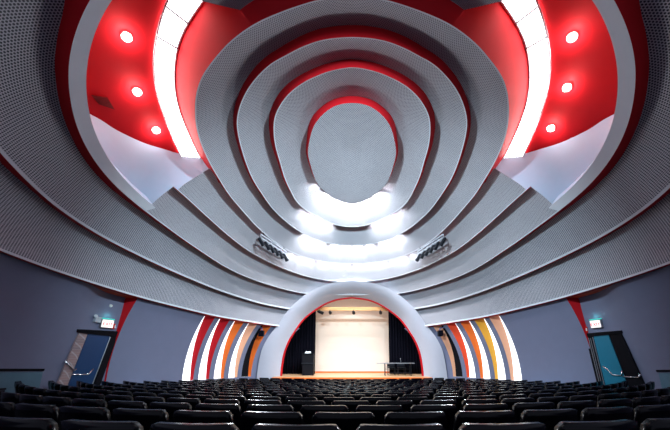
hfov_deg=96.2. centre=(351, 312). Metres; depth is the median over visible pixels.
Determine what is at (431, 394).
seat
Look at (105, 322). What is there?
exit sign
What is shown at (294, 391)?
seat
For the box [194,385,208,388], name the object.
seat
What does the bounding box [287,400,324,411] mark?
seat
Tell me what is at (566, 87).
recessed light
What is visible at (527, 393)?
seat
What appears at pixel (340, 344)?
projection screen
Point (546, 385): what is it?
seat
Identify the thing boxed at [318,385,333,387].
seat
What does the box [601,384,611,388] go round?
seat
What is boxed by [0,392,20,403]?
seat
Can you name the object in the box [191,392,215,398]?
seat
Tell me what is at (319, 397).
seat
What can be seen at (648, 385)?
seat
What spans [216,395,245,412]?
seat
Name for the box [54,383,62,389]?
seat
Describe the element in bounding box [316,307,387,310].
beam
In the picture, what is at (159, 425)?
seat
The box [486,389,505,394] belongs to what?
seat
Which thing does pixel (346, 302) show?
wall
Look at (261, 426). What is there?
seat
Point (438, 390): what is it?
seat
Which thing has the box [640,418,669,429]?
seat
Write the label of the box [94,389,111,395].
seat
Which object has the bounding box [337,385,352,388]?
seat
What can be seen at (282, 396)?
seat
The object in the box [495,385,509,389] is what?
seat
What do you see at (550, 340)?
wall
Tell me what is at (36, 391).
seat
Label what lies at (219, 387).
seat
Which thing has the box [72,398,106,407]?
seat
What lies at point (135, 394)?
seat
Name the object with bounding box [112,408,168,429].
seat
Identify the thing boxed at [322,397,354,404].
seat
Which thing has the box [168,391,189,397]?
seat
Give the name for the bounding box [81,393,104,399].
seat
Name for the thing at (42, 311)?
wall
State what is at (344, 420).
seat
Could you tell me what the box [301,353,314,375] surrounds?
lectern
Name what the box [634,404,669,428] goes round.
seat
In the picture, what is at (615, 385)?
seat
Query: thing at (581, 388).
seat
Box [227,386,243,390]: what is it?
seat
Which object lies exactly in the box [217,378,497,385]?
seats
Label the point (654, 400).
seat
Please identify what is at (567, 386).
seat
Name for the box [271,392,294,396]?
seat
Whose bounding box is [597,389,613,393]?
seat
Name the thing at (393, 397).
seat
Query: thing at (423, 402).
seat
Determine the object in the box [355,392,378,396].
seat
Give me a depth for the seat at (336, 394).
6.05 m
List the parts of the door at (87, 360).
frame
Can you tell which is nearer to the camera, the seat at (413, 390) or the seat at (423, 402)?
the seat at (423, 402)
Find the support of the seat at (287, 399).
on the floor
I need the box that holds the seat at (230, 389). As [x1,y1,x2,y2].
[222,388,240,390]
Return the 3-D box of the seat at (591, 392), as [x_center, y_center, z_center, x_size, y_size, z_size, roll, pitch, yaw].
[4.206,1.851,5.611,0.562,0.820,0.578,3,-9,-23]
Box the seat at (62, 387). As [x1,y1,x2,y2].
[60,385,68,390]
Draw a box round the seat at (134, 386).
[133,385,145,388]
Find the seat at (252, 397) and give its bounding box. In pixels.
[249,396,280,400]
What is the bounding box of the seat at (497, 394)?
[490,392,513,401]
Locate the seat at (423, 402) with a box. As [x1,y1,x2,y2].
[419,400,457,407]
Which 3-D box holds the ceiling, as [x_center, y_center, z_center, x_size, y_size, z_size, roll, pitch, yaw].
[0.000,-3.070,9.283,14.886,5.974,13.079,0,-8,0]
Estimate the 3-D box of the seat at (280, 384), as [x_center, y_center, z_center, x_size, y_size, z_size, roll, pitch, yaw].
[-2.261,2.803,10.234,0.562,0.820,0.578,-2,-8,12]
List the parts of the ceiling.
cove panel, cove panel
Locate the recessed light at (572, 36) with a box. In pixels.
[566,31,577,42]
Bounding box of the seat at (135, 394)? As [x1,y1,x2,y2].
[133,392,156,399]
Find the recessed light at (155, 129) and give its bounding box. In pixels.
[152,126,159,133]
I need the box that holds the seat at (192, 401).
[167,397,200,409]
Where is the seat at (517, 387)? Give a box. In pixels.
[515,386,530,389]
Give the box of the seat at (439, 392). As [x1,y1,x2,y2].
[437,391,459,393]
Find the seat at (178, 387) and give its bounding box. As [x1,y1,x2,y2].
[170,386,184,389]
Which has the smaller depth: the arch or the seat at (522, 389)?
the seat at (522, 389)
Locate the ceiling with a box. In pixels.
[0,0,669,326]
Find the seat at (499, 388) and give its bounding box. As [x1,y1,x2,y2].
[498,387,514,391]
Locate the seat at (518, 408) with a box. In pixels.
[512,402,554,422]
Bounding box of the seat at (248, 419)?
[240,411,303,429]
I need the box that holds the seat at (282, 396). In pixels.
[275,394,302,404]
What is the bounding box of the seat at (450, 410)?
[410,404,457,429]
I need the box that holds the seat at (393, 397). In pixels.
[371,394,398,400]
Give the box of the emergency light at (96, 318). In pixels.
[93,314,101,322]
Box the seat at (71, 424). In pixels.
[58,419,142,429]
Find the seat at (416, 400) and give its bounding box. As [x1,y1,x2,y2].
[397,397,428,404]
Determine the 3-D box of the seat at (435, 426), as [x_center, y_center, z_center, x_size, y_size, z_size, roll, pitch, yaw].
[0.245,1.045,1.801,0.562,0.820,0.578,0,-8,-1]
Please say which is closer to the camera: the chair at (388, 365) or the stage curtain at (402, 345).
the chair at (388, 365)
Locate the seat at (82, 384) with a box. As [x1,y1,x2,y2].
[80,382,85,387]
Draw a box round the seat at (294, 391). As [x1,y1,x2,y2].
[288,390,309,393]
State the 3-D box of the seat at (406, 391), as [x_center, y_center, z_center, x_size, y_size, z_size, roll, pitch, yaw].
[1.049,2.211,7.058,0.562,0.820,0.578,1,-8,-6]
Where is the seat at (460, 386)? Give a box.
[459,385,473,388]
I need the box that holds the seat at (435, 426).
[356,423,444,429]
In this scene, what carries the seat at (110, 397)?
on the floor
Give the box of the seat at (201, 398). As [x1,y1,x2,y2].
[185,394,213,402]
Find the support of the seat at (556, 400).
on the floor
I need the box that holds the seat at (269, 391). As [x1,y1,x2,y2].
[265,389,285,393]
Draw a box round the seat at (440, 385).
[429,384,443,388]
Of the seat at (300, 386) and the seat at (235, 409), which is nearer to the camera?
the seat at (235, 409)
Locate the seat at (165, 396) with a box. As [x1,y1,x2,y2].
[157,393,183,401]
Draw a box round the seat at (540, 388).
[526,387,543,391]
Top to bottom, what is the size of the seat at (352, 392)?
0.820 m
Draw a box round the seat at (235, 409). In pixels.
[195,403,241,429]
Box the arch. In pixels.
[256,281,447,379]
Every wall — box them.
[0,253,299,388]
[304,294,399,318]
[404,265,669,389]
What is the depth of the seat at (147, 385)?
8.23 m
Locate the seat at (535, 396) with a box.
[528,393,553,402]
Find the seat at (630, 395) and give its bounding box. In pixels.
[621,391,641,399]
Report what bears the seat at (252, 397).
on the floor
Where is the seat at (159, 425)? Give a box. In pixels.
[149,422,238,429]
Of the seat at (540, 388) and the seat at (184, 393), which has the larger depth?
the seat at (540, 388)
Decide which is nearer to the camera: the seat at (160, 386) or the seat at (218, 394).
the seat at (218, 394)
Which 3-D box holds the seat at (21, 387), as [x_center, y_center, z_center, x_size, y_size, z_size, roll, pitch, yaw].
[-6.406,1.859,6.096,0.562,0.820,0.578,-6,-10,36]
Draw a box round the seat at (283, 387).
[282,386,298,390]
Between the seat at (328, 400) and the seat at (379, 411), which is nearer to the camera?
the seat at (379, 411)
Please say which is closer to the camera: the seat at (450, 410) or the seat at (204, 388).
the seat at (450, 410)
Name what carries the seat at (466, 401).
on the floor
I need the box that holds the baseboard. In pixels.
[315,371,388,372]
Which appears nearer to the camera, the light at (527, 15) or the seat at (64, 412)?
the seat at (64, 412)
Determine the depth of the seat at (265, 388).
7.71 m
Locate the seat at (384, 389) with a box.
[377,388,395,391]
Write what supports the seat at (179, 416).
on the floor
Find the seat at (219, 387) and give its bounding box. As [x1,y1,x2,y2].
[210,386,225,391]
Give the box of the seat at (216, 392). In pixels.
[199,389,219,396]
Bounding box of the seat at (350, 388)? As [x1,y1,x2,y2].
[342,387,359,389]
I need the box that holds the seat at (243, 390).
[242,389,261,395]
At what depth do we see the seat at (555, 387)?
7.08 m
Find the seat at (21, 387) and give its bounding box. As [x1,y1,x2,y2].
[18,384,28,393]
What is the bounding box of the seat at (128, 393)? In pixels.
[112,391,132,396]
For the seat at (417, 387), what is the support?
on the floor
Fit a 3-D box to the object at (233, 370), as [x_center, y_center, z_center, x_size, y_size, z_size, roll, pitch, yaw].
[-5.172,1.715,13.927,1.450,2.520,0.349,0,-8,0]
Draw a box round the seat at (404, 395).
[403,394,429,399]
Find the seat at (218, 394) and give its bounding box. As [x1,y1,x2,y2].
[217,393,242,395]
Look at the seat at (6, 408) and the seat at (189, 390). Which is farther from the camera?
the seat at (189, 390)
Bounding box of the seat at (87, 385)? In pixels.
[85,383,93,387]
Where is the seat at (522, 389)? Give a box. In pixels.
[507,388,525,394]
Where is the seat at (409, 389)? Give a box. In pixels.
[399,388,417,393]
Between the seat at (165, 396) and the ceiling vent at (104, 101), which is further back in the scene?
the ceiling vent at (104, 101)
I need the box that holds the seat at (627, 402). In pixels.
[597,398,631,407]
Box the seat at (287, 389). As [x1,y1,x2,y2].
[286,388,304,391]
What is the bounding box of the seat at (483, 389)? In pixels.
[479,388,496,392]
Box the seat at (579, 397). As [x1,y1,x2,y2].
[569,395,596,403]
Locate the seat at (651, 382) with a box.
[648,381,654,389]
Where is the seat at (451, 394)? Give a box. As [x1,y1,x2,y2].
[433,393,459,397]
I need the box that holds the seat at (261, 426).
[251,423,340,429]
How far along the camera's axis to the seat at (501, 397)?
4.87 m
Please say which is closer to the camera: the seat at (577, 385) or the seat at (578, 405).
the seat at (578, 405)
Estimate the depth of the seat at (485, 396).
4.74 m
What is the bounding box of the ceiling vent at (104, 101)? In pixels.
[92,95,114,109]
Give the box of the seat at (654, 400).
[632,396,661,409]
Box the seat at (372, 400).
[360,397,391,404]
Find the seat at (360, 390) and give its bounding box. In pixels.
[354,388,372,391]
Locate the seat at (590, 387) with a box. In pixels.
[589,386,601,389]
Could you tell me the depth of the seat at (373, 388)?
8.29 m
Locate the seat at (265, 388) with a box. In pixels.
[265,388,283,389]
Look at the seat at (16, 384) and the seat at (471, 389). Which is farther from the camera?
the seat at (471, 389)
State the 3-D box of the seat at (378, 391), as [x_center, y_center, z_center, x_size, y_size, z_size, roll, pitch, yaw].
[0.482,2.205,7.018,0.562,0.820,0.578,0,-8,-3]
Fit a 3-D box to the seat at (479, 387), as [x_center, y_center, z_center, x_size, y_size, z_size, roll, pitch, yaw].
[3.603,2.437,8.363,0.562,0.820,0.578,3,-8,-19]
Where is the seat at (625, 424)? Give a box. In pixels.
[554,419,639,429]
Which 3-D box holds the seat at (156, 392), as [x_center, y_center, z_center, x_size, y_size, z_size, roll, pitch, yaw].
[-3.893,1.995,6.231,0.562,0.820,0.578,-3,-9,21]
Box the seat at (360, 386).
[356,385,371,388]
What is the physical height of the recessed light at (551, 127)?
0.115 m
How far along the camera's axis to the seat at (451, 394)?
5.43 m
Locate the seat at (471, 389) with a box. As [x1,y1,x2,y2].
[458,388,477,395]
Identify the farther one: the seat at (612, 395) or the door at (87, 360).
the door at (87, 360)
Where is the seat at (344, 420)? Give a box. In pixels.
[312,412,374,429]
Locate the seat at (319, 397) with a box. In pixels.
[307,394,333,400]
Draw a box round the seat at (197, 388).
[185,387,201,391]
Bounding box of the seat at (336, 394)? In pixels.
[327,392,350,396]
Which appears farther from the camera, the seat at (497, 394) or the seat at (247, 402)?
the seat at (497, 394)
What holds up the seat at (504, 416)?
on the floor
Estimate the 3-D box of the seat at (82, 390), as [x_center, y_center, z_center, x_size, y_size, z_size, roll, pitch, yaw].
[-5.123,1.912,6.043,0.562,0.820,0.578,-4,-9,28]
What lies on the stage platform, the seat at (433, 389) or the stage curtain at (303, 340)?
the stage curtain at (303, 340)
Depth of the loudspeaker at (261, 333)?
14.26 m
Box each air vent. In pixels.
[0,361,47,392]
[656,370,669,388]
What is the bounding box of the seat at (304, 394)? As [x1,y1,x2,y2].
[299,392,322,396]
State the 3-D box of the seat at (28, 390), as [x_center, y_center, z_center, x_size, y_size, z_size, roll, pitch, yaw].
[-5.938,1.814,5.777,0.562,0.820,0.578,-5,-10,33]
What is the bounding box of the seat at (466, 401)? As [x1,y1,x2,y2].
[461,399,497,410]
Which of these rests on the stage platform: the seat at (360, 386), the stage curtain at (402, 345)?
the stage curtain at (402, 345)
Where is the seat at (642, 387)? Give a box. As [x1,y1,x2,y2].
[636,384,645,390]
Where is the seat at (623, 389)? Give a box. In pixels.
[614,387,627,392]
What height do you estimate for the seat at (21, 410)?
0.820 m
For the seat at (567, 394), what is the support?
on the floor
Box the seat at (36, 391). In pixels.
[33,387,45,396]
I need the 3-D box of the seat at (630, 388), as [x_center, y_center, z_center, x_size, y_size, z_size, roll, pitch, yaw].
[5.719,1.960,6.383,0.562,0.820,0.578,5,-9,-32]
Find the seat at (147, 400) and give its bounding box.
[134,396,164,408]
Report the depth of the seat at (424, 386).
8.51 m
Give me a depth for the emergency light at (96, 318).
8.88 m
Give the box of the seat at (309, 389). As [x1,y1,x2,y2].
[308,388,326,391]
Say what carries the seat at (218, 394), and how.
on the floor
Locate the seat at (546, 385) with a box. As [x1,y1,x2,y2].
[544,384,555,387]
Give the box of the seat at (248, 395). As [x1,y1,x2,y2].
[245,393,271,399]
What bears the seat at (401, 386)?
on the floor
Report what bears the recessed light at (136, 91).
in the ceiling
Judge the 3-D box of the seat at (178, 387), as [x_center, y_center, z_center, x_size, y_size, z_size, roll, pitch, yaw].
[-4.490,2.339,7.969,0.562,0.820,0.578,-4,-9,24]
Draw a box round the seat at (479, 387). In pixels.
[478,386,493,389]
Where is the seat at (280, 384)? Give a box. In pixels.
[277,383,290,387]
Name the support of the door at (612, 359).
in the wall at (550, 340)
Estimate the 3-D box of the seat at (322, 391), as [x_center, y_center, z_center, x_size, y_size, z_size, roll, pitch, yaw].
[-0.653,2.207,7.027,0.562,0.820,0.578,0,-8,3]
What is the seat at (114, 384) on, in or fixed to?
on the floor
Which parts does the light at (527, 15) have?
diffuser panel, diffuser panel, diffuser panel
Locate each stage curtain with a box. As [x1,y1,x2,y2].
[282,311,315,373]
[388,311,421,373]
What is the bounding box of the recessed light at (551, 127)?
[546,124,554,131]
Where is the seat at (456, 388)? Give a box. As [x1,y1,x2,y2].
[441,387,458,390]
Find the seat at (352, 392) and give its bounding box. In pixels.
[339,390,359,394]
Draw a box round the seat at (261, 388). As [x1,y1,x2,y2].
[245,387,262,390]
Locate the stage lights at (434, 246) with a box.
[415,233,445,261]
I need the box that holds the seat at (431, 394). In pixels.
[411,392,434,399]
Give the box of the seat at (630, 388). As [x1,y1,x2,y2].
[627,386,637,391]
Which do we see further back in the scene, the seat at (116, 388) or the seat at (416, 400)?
the seat at (116, 388)
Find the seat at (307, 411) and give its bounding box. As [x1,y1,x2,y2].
[300,405,347,423]
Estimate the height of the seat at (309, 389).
0.820 m
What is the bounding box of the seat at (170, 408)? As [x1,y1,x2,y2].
[149,402,191,421]
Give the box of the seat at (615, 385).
[611,383,618,388]
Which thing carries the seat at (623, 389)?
on the floor
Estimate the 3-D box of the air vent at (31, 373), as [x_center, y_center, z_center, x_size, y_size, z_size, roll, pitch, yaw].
[-8.125,1.572,6.657,0.117,1.039,2.362,-1,-8,6]
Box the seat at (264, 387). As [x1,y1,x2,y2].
[263,386,279,390]
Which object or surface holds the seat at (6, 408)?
on the floor
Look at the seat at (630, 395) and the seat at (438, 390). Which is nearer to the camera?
the seat at (630, 395)
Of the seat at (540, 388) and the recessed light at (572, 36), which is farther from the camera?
the seat at (540, 388)
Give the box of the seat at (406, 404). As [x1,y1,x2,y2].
[376,400,414,411]
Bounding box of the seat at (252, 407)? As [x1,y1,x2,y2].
[246,404,293,411]
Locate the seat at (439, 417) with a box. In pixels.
[384,411,447,429]
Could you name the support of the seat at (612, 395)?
on the floor
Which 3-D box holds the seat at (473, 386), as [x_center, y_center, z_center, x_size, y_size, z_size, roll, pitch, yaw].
[3.062,2.413,8.191,0.562,0.820,0.578,2,-8,-16]
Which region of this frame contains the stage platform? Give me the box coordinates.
[272,373,431,379]
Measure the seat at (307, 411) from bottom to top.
0.820 m
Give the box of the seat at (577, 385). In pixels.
[572,384,582,388]
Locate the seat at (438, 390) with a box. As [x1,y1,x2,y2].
[436,389,456,393]
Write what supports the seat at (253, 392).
on the floor
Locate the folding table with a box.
[377,363,414,375]
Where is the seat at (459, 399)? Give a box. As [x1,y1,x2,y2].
[433,396,463,410]
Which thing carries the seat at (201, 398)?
on the floor
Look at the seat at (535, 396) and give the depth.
5.00 m
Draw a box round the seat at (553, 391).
[537,389,556,393]
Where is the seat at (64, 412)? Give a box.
[58,406,110,428]
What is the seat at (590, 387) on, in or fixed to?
on the floor
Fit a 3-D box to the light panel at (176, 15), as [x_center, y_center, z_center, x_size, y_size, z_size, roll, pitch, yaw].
[-3.918,-5.000,7.500,1.680,2.165,6.851,4,-9,-27]
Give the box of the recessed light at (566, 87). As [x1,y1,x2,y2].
[562,83,571,91]
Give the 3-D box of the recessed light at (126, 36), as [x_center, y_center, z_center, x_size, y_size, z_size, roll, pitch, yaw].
[-4.450,-5.451,5.924,0.186,0.100,0.199,0,-8,0]
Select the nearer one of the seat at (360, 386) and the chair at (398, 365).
the seat at (360, 386)
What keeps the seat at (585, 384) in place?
on the floor
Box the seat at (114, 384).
[113,383,121,386]
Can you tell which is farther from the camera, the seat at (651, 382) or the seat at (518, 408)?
the seat at (651, 382)
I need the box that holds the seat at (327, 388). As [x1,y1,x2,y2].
[322,387,339,389]
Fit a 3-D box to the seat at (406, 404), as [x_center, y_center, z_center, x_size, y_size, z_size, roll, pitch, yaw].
[0.532,1.569,4.040,0.562,0.820,0.578,0,-8,-3]
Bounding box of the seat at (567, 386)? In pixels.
[559,385,571,388]
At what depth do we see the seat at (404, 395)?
5.36 m
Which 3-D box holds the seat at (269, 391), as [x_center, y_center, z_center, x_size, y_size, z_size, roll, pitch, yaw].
[-1.781,2.224,7.153,0.562,0.820,0.578,-1,-8,9]
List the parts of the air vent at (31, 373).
panel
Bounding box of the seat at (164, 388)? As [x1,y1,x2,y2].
[161,387,178,391]
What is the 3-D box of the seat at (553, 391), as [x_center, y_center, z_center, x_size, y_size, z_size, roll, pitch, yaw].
[3.881,1.994,6.226,0.562,0.820,0.578,3,-9,-21]
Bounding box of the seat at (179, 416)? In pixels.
[173,410,233,422]
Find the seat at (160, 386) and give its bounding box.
[157,385,169,388]
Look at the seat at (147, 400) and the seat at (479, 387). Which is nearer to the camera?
the seat at (147, 400)
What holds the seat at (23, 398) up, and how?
on the floor
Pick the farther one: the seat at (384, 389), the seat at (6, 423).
the seat at (384, 389)
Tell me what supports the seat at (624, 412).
on the floor
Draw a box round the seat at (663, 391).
[656,388,669,396]
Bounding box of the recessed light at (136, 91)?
[132,87,141,95]
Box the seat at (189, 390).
[179,389,197,393]
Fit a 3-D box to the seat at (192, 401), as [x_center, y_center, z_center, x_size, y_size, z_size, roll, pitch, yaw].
[-2.290,1.602,4.269,0.562,0.820,0.578,-2,-8,12]
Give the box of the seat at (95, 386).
[93,384,103,389]
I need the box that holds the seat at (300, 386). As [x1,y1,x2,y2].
[299,385,315,387]
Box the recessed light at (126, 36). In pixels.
[120,31,132,42]
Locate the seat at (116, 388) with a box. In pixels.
[115,387,129,390]
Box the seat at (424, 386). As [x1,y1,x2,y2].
[423,386,439,388]
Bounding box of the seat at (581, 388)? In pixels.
[575,387,589,392]
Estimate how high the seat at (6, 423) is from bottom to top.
0.820 m
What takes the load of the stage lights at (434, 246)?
hanging from the ceiling
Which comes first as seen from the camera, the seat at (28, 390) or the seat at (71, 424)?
the seat at (71, 424)
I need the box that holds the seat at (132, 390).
[130,388,147,392]
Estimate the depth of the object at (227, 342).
13.55 m
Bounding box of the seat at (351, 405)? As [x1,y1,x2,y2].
[331,401,369,411]
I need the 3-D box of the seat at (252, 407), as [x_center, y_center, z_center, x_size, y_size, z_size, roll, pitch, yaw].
[-0.870,1.403,3.318,0.562,0.820,0.578,-1,-8,4]
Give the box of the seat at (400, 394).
[383,392,406,396]
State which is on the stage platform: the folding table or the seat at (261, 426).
the folding table
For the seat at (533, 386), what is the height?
0.820 m
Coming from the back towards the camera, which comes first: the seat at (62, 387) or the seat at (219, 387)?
the seat at (219, 387)
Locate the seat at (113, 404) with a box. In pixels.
[107,400,146,420]
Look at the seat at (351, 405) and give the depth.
3.80 m
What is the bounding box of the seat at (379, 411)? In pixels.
[356,405,403,423]
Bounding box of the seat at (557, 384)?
[556,383,565,386]
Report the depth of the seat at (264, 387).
8.52 m
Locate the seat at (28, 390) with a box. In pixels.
[24,386,35,394]
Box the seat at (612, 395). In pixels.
[597,393,621,401]
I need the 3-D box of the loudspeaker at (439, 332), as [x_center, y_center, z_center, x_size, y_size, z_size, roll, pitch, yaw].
[4.325,0.894,14.381,0.463,0.475,0.244,2,-8,-11]
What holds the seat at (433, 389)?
on the floor
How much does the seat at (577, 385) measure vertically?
0.820 m
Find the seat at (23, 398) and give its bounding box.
[18,394,43,404]
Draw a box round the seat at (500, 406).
[463,403,508,410]
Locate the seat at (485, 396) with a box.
[467,395,496,398]
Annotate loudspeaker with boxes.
[258,327,264,336]
[437,327,443,336]
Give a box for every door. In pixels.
[57,329,117,386]
[586,330,644,386]
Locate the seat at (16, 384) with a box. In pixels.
[15,382,22,392]
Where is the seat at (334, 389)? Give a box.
[331,388,349,391]
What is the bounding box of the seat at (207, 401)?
[204,399,239,405]
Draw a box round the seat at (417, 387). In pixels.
[404,386,420,389]
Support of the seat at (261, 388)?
on the floor
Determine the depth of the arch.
14.86 m
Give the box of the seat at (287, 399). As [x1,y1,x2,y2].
[285,397,317,404]
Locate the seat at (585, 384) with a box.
[582,383,590,386]
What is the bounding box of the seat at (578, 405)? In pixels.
[557,400,596,420]
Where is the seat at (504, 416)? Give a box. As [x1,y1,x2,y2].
[453,410,515,429]
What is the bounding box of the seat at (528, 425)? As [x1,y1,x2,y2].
[458,422,547,429]
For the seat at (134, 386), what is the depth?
7.32 m
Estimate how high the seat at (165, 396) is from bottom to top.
0.820 m
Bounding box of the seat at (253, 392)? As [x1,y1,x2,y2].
[245,391,268,394]
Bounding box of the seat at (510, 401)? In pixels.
[501,398,534,410]
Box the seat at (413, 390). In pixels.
[413,390,433,391]
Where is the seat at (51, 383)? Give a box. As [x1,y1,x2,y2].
[50,382,55,389]
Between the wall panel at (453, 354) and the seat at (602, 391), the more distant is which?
the wall panel at (453, 354)
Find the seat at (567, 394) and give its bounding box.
[554,392,577,400]
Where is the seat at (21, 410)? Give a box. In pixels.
[14,403,58,426]
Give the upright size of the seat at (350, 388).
0.820 m
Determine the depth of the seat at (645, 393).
4.94 m
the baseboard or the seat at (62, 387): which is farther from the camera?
the baseboard
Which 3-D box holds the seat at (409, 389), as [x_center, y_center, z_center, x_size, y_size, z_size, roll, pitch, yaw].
[1.397,2.364,7.844,0.562,0.820,0.578,1,-8,-7]
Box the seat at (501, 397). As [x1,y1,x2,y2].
[498,394,526,402]
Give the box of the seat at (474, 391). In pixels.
[462,390,483,395]
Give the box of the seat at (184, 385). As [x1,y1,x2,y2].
[181,384,193,386]
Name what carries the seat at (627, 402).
on the floor
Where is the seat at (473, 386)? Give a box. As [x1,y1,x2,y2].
[460,386,476,388]
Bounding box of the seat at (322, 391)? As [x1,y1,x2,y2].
[313,390,333,393]
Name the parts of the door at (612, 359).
frame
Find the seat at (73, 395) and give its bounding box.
[61,391,80,399]
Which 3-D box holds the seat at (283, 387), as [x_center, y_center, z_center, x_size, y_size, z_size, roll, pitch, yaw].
[-1.732,2.515,8.639,0.562,0.820,0.578,-1,-8,9]
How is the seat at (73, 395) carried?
on the floor
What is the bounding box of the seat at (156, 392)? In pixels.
[148,389,167,394]
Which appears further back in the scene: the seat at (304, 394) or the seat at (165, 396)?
the seat at (304, 394)
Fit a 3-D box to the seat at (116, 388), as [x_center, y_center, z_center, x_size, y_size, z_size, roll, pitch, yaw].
[-4.930,2.059,6.688,0.562,0.820,0.578,-4,-9,27]
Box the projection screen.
[315,319,388,370]
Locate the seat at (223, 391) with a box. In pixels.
[221,390,243,395]
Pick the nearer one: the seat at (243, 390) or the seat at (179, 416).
the seat at (179, 416)
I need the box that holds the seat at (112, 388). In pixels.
[103,386,114,390]
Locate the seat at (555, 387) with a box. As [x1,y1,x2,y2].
[544,386,558,389]
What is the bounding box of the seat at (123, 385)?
[122,384,132,387]
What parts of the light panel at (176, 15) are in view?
diffuser panel, diffuser panel, diffuser panel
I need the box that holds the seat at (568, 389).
[557,388,574,391]
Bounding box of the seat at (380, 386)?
[375,385,390,387]
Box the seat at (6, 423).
[0,416,57,429]
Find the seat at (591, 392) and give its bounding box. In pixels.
[577,390,597,395]
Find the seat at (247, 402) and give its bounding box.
[244,400,281,411]
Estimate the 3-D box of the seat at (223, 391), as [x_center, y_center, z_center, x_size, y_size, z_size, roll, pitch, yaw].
[-2.531,2.093,6.558,0.562,0.820,0.578,-2,-8,13]
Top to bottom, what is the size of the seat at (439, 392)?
0.820 m
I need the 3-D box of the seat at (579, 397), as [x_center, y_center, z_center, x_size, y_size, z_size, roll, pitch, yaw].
[3.317,1.640,4.541,0.562,0.820,0.578,3,-8,-18]
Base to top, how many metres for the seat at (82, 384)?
0.820 m
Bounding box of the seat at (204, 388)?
[203,387,220,392]
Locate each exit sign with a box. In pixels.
[98,318,114,327]
[590,318,603,327]
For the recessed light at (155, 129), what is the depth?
7.76 m
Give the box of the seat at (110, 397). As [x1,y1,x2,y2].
[105,394,133,403]
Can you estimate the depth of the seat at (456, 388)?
7.84 m
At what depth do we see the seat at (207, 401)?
3.94 m
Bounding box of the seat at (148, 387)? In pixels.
[146,386,160,390]
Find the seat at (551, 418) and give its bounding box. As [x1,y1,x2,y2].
[520,408,578,429]
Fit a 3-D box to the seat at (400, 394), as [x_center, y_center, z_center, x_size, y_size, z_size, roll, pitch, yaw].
[0.852,2.056,6.295,0.562,0.820,0.578,1,-8,-5]
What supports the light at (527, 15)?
attached to the ceiling
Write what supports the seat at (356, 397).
on the floor
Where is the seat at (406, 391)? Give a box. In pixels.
[388,390,409,393]
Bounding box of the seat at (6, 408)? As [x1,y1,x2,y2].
[0,402,14,416]
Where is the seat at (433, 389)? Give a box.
[420,388,438,393]
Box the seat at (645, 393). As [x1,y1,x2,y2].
[641,389,657,396]
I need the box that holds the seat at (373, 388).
[363,387,379,389]
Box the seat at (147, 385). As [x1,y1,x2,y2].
[146,384,156,386]
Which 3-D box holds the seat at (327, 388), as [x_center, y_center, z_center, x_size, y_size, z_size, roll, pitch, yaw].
[-0.604,2.498,8.518,0.562,0.820,0.578,0,-8,3]
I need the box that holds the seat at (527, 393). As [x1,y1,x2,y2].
[515,391,536,397]
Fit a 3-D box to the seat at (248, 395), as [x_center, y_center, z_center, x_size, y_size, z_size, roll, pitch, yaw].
[-1.703,1.913,5.649,0.562,0.820,0.578,-1,-8,9]
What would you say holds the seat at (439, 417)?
on the floor
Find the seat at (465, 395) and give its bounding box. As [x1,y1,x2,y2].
[463,393,487,399]
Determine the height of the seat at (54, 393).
0.820 m
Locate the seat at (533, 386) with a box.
[531,385,543,387]
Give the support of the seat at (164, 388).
on the floor
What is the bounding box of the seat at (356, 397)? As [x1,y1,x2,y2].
[339,394,365,400]
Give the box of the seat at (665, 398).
[660,395,669,404]
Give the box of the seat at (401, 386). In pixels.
[393,385,408,387]
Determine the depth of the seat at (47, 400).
3.67 m
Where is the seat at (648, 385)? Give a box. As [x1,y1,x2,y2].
[645,383,651,389]
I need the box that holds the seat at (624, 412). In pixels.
[580,406,633,420]
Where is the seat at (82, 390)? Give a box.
[80,388,93,393]
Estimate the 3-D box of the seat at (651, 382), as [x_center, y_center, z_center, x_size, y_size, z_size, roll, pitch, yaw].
[7.091,2.100,7.380,0.562,0.820,0.578,7,-11,-40]
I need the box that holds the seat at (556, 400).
[537,396,567,408]
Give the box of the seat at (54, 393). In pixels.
[45,389,61,396]
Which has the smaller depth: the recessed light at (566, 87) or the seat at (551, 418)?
the seat at (551, 418)
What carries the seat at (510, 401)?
on the floor
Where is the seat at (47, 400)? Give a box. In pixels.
[42,396,71,407]
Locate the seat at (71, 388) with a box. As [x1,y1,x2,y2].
[68,386,80,391]
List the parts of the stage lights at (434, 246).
rail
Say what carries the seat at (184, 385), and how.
on the floor
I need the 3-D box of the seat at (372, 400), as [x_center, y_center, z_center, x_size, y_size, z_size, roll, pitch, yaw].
[0.344,1.734,4.777,0.562,0.820,0.578,0,-8,-2]
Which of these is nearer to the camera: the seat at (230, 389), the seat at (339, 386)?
the seat at (230, 389)
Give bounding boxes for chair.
[387,364,394,374]
[397,364,405,374]
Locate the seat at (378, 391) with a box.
[364,390,384,393]

